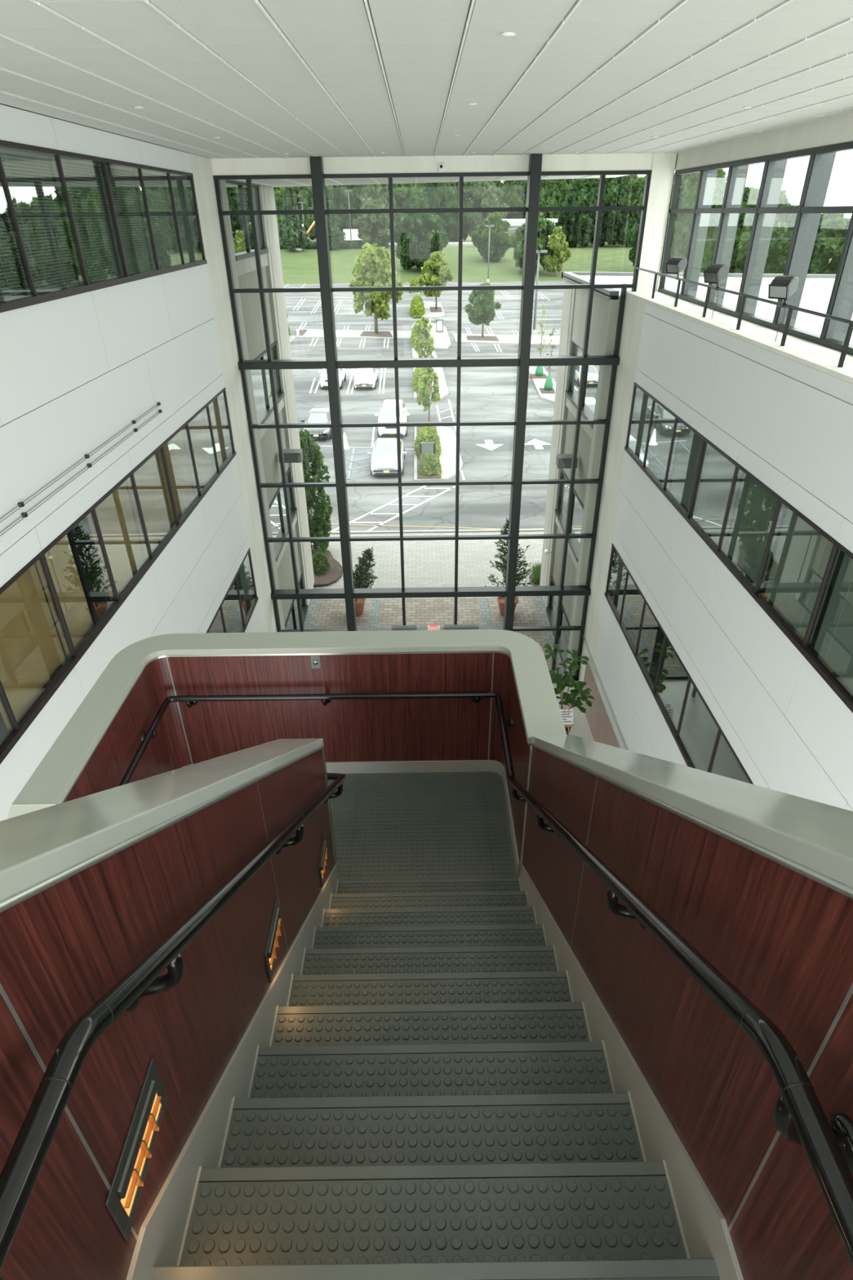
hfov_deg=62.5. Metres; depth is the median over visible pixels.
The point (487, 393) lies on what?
parking lot
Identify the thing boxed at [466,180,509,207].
tree
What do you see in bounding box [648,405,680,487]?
window pane
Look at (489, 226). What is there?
lamp post
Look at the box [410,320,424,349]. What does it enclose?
shrub
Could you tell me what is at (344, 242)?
bush
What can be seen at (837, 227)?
tree
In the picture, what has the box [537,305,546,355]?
sapling
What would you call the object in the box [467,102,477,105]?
cap
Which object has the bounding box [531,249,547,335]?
lamp post
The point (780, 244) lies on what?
tree
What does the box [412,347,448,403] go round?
traffic island
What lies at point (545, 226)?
tree
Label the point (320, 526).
tree
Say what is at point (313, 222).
excavator
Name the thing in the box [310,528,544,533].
curb
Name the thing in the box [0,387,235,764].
window
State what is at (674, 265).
light
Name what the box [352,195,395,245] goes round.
tree
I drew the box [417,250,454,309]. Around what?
tree
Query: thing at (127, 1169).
hood
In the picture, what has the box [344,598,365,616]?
pot
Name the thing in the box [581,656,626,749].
wall
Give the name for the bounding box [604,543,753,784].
window
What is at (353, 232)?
box truck
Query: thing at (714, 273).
light
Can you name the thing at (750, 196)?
tree
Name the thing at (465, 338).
traffic island
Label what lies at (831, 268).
tree
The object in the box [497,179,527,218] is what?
tree
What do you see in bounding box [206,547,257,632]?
window
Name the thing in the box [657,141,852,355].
window
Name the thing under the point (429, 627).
exit sign
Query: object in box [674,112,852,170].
wall
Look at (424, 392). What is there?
tree
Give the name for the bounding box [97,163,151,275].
blind
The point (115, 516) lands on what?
window pane
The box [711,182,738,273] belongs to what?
tree
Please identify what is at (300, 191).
tree
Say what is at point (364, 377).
car
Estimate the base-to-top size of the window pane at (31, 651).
1.430 m
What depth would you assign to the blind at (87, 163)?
9.59 m
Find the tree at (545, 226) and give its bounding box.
[508,211,555,271]
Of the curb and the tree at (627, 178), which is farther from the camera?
the tree at (627, 178)
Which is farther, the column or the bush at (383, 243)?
the bush at (383, 243)
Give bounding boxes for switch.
[310,654,321,668]
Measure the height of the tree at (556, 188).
19.465 m
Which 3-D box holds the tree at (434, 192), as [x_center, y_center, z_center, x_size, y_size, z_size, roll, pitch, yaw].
[1.819,-123.096,199.986,13.396,18.942,14.479,4,32,7]
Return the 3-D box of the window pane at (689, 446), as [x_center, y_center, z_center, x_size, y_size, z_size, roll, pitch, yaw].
[4.803,-3.189,12.891,0.030,1.362,1.375,-1,31,0]
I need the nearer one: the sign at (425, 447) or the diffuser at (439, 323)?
the sign at (425, 447)
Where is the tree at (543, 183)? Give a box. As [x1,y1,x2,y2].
[524,179,546,199]
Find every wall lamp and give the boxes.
[278,448,303,462]
[555,453,577,468]
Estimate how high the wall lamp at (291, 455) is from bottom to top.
0.300 m
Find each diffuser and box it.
[120,1093,160,1216]
[436,320,442,330]
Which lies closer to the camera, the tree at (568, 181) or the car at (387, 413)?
the car at (387, 413)
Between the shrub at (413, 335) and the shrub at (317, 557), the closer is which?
the shrub at (317, 557)
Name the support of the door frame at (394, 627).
on the floor at (581, 728)
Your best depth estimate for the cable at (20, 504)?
8.79 m
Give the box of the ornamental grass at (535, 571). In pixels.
[528,560,541,583]
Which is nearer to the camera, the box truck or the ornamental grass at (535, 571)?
the ornamental grass at (535, 571)
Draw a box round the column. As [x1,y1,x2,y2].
[635,152,676,291]
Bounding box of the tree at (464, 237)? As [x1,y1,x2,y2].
[462,194,474,241]
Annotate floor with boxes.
[520,1276,719,1279]
[552,680,594,741]
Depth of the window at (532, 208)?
16.93 m
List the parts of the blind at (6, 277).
cord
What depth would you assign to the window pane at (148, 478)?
11.68 m
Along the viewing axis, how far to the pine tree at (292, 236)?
175.89 m
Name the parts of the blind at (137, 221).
cord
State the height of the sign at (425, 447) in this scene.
1.750 m
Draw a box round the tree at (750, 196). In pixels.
[729,186,778,273]
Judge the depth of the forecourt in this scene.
27.68 m
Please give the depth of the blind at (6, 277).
7.67 m
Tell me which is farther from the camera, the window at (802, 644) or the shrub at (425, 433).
the shrub at (425, 433)
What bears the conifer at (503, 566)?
on the forecourt
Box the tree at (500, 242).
[470,211,512,262]
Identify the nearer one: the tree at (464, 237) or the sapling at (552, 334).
the sapling at (552, 334)
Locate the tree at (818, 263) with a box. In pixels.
[807,214,828,274]
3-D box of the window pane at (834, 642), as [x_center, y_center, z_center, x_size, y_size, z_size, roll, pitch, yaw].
[4.851,-0.125,7.849,0.030,1.362,1.375,-1,31,0]
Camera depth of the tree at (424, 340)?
63.19 m
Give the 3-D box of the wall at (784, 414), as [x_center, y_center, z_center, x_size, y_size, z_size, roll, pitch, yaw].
[5.167,1.801,10.506,0.880,10.900,20.400,-1,31,0]
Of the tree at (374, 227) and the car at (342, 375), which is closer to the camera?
the car at (342, 375)
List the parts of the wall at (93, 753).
cap molding, baseboard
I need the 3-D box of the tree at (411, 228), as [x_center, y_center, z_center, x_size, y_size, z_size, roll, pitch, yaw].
[-1.973,-89.896,155.697,14.506,15.086,13.421,17,35,26]
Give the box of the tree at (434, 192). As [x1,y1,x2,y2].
[413,182,456,235]
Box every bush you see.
[304,240,316,248]
[329,240,346,248]
[339,240,357,248]
[350,240,365,248]
[370,240,389,248]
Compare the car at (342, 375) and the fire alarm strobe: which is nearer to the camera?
the fire alarm strobe
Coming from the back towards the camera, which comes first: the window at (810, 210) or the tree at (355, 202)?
the tree at (355, 202)
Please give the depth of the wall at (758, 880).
1.46 m
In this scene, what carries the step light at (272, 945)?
attached to the wall at (90, 885)
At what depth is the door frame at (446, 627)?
19.73 m
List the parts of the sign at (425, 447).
post, sign panel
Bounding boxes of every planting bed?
[311,544,342,586]
[528,564,540,586]
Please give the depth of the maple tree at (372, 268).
80.45 m
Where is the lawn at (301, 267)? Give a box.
[280,235,836,284]
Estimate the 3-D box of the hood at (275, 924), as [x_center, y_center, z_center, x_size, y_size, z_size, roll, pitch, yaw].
[-0.579,1.114,2.679,0.010,0.034,0.200,-1,31,0]
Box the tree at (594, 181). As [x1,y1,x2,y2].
[588,177,624,244]
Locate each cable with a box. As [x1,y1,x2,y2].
[0,402,160,522]
[0,409,162,536]
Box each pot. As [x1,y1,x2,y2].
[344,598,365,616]
[497,596,518,616]
[564,726,571,734]
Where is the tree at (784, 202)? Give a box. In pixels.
[737,190,791,273]
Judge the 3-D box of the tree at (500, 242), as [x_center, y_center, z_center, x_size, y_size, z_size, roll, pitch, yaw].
[15.126,-94.344,164.818,10.322,10.851,10.097,12,34,20]
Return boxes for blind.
[0,148,78,295]
[0,208,24,301]
[49,156,119,284]
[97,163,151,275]
[133,168,177,269]
[162,173,198,263]
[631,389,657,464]
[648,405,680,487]
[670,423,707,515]
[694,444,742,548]
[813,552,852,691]
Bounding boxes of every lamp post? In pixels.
[297,201,305,232]
[344,190,351,239]
[484,225,494,282]
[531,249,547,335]
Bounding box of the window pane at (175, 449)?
[157,429,194,524]
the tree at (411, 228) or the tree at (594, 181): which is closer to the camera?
the tree at (411, 228)
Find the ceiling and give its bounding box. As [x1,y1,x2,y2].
[0,0,852,159]
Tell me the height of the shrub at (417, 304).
2.451 m
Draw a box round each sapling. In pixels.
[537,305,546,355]
[546,328,555,373]
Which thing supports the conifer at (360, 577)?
on the forecourt
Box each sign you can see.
[419,442,435,472]
[427,625,439,630]
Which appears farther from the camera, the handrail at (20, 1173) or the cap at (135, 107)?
the cap at (135, 107)
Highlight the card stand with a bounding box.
[560,705,573,734]
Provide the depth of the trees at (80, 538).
15.25 m
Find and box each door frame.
[391,625,417,630]
[442,624,479,630]
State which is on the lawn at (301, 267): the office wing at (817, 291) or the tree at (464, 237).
the tree at (464, 237)
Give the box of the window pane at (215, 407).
[203,395,229,471]
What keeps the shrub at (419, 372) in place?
on the traffic island at (443, 390)
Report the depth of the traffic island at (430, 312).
103.45 m
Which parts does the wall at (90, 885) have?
cap molding, trim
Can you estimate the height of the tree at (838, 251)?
12.771 m
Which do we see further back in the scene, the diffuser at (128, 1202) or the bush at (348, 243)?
the bush at (348, 243)
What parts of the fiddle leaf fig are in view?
stem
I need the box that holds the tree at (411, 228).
[394,194,448,271]
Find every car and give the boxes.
[301,408,332,438]
[318,368,346,388]
[351,368,377,389]
[367,438,406,475]
[374,399,409,435]
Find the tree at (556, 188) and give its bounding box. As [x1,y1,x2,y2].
[524,178,572,229]
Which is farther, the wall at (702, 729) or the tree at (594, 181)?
the tree at (594, 181)
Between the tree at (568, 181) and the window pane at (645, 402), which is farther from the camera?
the tree at (568, 181)
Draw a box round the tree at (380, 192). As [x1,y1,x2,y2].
[354,183,395,222]
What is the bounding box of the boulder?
[294,247,302,251]
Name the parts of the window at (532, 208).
steel post, steel post, post, post, post, post, guard rail, rail, post, post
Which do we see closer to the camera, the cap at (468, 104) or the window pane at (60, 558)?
the cap at (468, 104)
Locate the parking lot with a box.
[283,280,564,531]
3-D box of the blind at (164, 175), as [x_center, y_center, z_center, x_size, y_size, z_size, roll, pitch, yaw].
[-4.642,-7.982,13.340,0.030,1.402,1.375,-1,31,0]
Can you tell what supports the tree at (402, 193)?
on the lawn at (301, 267)
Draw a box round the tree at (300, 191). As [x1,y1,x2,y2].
[282,186,315,240]
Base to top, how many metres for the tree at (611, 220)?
20.432 m
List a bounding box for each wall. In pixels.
[0,104,277,821]
[0,737,337,1279]
[7,804,53,818]
[8,629,566,875]
[210,153,653,175]
[521,734,852,1279]
[578,290,852,811]
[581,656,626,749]
[618,404,844,783]
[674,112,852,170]
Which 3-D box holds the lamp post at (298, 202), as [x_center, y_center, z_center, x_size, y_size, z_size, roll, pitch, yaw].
[-32.473,-110.989,185.005,1.800,7.467,0.546,-1,31,0]
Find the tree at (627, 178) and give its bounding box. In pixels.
[616,174,639,243]
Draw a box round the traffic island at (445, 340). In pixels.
[412,321,450,349]
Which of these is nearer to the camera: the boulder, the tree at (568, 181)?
the boulder
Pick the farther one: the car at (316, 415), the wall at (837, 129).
the car at (316, 415)
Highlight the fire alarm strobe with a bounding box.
[438,162,444,171]
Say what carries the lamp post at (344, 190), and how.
on the lawn at (301, 267)
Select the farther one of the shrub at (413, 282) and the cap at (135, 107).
the shrub at (413, 282)
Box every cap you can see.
[133,106,143,108]
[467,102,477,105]
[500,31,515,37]
[742,106,751,108]
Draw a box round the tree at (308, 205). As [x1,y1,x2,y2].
[301,185,348,236]
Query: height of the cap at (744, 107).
0.018 m
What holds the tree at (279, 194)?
on the lawn at (301, 267)
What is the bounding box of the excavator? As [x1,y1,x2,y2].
[306,221,315,233]
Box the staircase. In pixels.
[125,771,743,1279]
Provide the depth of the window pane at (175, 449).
12.95 m
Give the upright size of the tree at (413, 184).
22.375 m
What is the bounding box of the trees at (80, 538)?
[0,146,244,725]
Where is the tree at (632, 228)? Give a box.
[623,170,685,270]
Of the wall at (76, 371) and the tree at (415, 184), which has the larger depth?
the tree at (415, 184)
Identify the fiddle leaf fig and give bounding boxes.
[542,644,594,734]
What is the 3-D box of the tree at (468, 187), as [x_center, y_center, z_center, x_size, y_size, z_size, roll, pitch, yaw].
[7.475,-126.158,204.317,15.516,20.096,15.862,-11,33,-16]
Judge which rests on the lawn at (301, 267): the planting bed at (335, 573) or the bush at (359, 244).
the bush at (359, 244)
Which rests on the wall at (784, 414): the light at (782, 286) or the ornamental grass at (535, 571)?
the light at (782, 286)
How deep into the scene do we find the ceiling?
5.97 m
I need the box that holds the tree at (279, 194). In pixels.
[273,186,297,243]
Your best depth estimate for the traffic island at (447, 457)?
41.35 m
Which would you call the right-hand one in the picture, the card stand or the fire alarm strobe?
the card stand
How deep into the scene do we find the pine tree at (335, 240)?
177.84 m
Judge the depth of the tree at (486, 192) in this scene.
199.07 m
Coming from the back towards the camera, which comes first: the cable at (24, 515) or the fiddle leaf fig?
the fiddle leaf fig
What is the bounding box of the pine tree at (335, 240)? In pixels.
[325,185,346,249]
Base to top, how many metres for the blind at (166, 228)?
1.402 m
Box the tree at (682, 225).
[671,168,740,272]
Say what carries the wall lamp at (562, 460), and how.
attached to the office wing at (817, 291)
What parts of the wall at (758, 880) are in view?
cap molding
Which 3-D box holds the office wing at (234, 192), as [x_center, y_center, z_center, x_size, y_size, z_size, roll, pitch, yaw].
[-7.455,-6.097,21.442,6.020,13.300,6.800,-1,31,0]
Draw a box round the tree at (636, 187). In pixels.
[608,175,645,246]
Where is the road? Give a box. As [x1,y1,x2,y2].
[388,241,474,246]
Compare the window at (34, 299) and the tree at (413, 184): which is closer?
the window at (34, 299)
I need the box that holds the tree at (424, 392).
[416,367,440,422]
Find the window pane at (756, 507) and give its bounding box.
[725,473,785,590]
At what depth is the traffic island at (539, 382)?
58.56 m
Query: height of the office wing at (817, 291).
10.900 m
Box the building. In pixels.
[502,218,557,236]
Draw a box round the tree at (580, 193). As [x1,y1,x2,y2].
[551,177,598,247]
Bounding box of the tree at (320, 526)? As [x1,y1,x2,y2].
[298,428,333,553]
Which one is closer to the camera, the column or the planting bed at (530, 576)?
the column
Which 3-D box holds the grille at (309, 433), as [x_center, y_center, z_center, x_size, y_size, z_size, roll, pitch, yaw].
[-7.060,-13.181,44.810,0.800,0.120,0.085,-1,31,0]
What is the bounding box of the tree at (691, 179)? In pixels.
[662,172,699,259]
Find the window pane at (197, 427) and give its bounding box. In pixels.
[182,411,213,495]
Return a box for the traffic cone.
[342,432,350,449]
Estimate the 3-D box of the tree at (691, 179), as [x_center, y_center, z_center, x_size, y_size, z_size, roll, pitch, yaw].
[53.966,-89.694,149.491,14.324,21.496,11.843,-28,40,-37]
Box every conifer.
[342,546,379,616]
[484,517,535,616]
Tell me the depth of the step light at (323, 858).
3.96 m
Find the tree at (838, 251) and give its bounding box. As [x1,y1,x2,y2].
[831,237,845,265]
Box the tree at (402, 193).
[392,182,416,221]
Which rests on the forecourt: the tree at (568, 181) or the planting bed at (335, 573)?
the planting bed at (335, 573)
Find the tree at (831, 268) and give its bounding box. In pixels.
[827,217,850,271]
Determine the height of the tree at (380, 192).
18.253 m
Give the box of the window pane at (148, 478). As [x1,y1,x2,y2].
[126,453,171,558]
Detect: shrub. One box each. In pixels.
[311,551,330,574]
[408,277,421,293]
[408,294,425,318]
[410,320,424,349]
[411,367,424,392]
[413,426,441,457]
[417,453,442,476]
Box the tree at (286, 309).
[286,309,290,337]
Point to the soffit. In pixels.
(334, 181)
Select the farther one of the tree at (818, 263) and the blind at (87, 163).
the tree at (818, 263)
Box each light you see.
[104,1058,168,1240]
[264,896,282,982]
[319,831,327,887]
[666,257,687,305]
[703,263,728,317]
[768,275,798,342]
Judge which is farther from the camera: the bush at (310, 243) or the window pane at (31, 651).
the bush at (310, 243)
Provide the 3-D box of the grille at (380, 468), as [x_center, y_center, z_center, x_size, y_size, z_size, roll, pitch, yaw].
[-2.192,-9.337,38.389,0.800,0.120,0.085,-1,31,0]
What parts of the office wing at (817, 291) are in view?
pane, pane, pane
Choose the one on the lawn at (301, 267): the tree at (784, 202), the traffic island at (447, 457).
the tree at (784, 202)
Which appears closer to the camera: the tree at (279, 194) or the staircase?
the staircase
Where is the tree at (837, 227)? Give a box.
[816,213,850,274]
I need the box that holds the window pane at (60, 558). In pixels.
[35,534,93,657]
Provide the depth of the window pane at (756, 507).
10.40 m
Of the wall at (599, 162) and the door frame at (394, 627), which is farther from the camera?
the door frame at (394, 627)
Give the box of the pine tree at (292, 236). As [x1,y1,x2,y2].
[277,186,310,251]
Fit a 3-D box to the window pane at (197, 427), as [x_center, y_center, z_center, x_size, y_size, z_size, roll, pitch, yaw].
[-4.596,-3.837,14.133,0.004,1.430,1.435,-1,31,0]
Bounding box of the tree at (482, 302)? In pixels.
[464,281,501,337]
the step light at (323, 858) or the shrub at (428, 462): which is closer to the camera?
the step light at (323, 858)
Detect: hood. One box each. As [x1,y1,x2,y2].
[117,1080,158,1199]
[268,906,279,958]
[320,839,327,871]
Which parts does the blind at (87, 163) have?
cord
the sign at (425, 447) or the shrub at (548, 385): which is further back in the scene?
the shrub at (548, 385)
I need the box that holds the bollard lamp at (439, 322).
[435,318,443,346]
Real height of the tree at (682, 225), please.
20.934 m
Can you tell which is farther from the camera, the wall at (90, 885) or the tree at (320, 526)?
the tree at (320, 526)
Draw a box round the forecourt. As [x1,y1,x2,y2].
[303,531,565,675]
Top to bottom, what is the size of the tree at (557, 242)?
9.813 m
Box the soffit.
[238,174,628,186]
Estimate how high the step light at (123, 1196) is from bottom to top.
0.164 m
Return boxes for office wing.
[219,179,314,629]
[539,271,852,675]
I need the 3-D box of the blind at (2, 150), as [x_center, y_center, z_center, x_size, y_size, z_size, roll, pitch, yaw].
[-4.593,-4.917,8.298,0.030,1.402,1.375,-1,31,0]
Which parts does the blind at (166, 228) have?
cord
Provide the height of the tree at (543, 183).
22.850 m
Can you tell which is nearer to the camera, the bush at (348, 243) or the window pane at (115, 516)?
the window pane at (115, 516)
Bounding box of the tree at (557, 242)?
[541,226,571,275]
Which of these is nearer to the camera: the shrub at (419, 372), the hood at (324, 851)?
the hood at (324, 851)
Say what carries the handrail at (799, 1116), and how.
attached to the wall at (758, 880)
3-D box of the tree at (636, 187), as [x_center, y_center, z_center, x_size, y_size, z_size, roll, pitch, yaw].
[59.801,-125.548,206.284,16.847,18.113,16.480,25,40,36]
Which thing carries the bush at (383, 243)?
on the lawn at (301, 267)
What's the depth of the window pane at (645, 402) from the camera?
15.50 m
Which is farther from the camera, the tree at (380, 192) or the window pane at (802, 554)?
the tree at (380, 192)
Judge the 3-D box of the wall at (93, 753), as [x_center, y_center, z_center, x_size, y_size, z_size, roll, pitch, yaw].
[-0.654,0.971,4.643,2.913,1.396,1.697,-1,31,0]
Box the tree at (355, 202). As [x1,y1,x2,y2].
[334,184,363,243]
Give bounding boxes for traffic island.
[296,328,411,338]
[412,321,450,349]
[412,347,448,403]
[413,426,462,480]
[416,301,444,318]
[452,333,559,345]
[528,365,555,402]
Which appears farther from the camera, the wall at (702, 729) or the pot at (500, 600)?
the pot at (500, 600)
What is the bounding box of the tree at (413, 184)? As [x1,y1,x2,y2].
[392,182,414,189]
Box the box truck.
[342,229,363,242]
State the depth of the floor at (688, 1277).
1.45 m
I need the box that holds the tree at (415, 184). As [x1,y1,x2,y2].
[411,182,420,189]
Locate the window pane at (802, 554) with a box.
[764,508,840,643]
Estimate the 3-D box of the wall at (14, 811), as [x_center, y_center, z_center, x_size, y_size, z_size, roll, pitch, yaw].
[-1.969,2.764,3.311,0.224,3.042,2.420,-1,31,0]
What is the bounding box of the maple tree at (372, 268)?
[348,242,404,333]
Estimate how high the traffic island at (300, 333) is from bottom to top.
0.190 m
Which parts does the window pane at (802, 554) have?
cord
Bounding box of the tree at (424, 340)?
[412,316,435,357]
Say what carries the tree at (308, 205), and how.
on the lawn at (301, 267)
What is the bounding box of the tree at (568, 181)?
[565,177,590,241]
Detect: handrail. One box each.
[0,773,346,1279]
[119,691,852,1266]
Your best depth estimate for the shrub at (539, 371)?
61.33 m
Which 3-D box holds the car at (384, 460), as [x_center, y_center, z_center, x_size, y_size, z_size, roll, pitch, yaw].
[-2.213,-10.671,40.266,2.200,1.450,4.770,-1,31,0]
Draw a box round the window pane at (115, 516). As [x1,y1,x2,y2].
[87,480,144,601]
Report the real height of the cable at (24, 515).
0.045 m
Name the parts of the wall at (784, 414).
trim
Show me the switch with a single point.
(315, 660)
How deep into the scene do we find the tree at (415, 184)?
216.91 m
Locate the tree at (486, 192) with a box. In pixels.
[462,181,509,236]
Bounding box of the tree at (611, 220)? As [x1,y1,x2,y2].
[591,176,628,246]
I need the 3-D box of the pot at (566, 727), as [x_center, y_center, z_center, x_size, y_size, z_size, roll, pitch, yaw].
[3.752,2.466,19.499,0.560,0.450,0.560,-1,31,0]
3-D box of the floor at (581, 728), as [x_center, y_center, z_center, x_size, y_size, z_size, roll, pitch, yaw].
[0.241,6.596,13.403,9.150,0.200,20.450,-1,31,0]
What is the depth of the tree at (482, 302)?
78.37 m
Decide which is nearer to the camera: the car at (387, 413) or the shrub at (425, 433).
the shrub at (425, 433)
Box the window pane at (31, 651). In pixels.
[0,564,65,729]
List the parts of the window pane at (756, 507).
cord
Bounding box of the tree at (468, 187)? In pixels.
[435,181,481,241]
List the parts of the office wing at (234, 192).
pane, pane, pane, pane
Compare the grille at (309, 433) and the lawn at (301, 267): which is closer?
the grille at (309, 433)
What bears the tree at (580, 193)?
on the lawn at (301, 267)
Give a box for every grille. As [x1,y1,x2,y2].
[309,432,322,434]
[378,467,393,470]
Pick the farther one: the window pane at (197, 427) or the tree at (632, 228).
the tree at (632, 228)
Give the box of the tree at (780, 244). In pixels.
[764,204,821,273]
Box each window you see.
[0,140,207,312]
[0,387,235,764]
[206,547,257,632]
[213,153,852,680]
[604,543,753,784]
[624,382,852,712]
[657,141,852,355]
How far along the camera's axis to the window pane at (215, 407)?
15.49 m

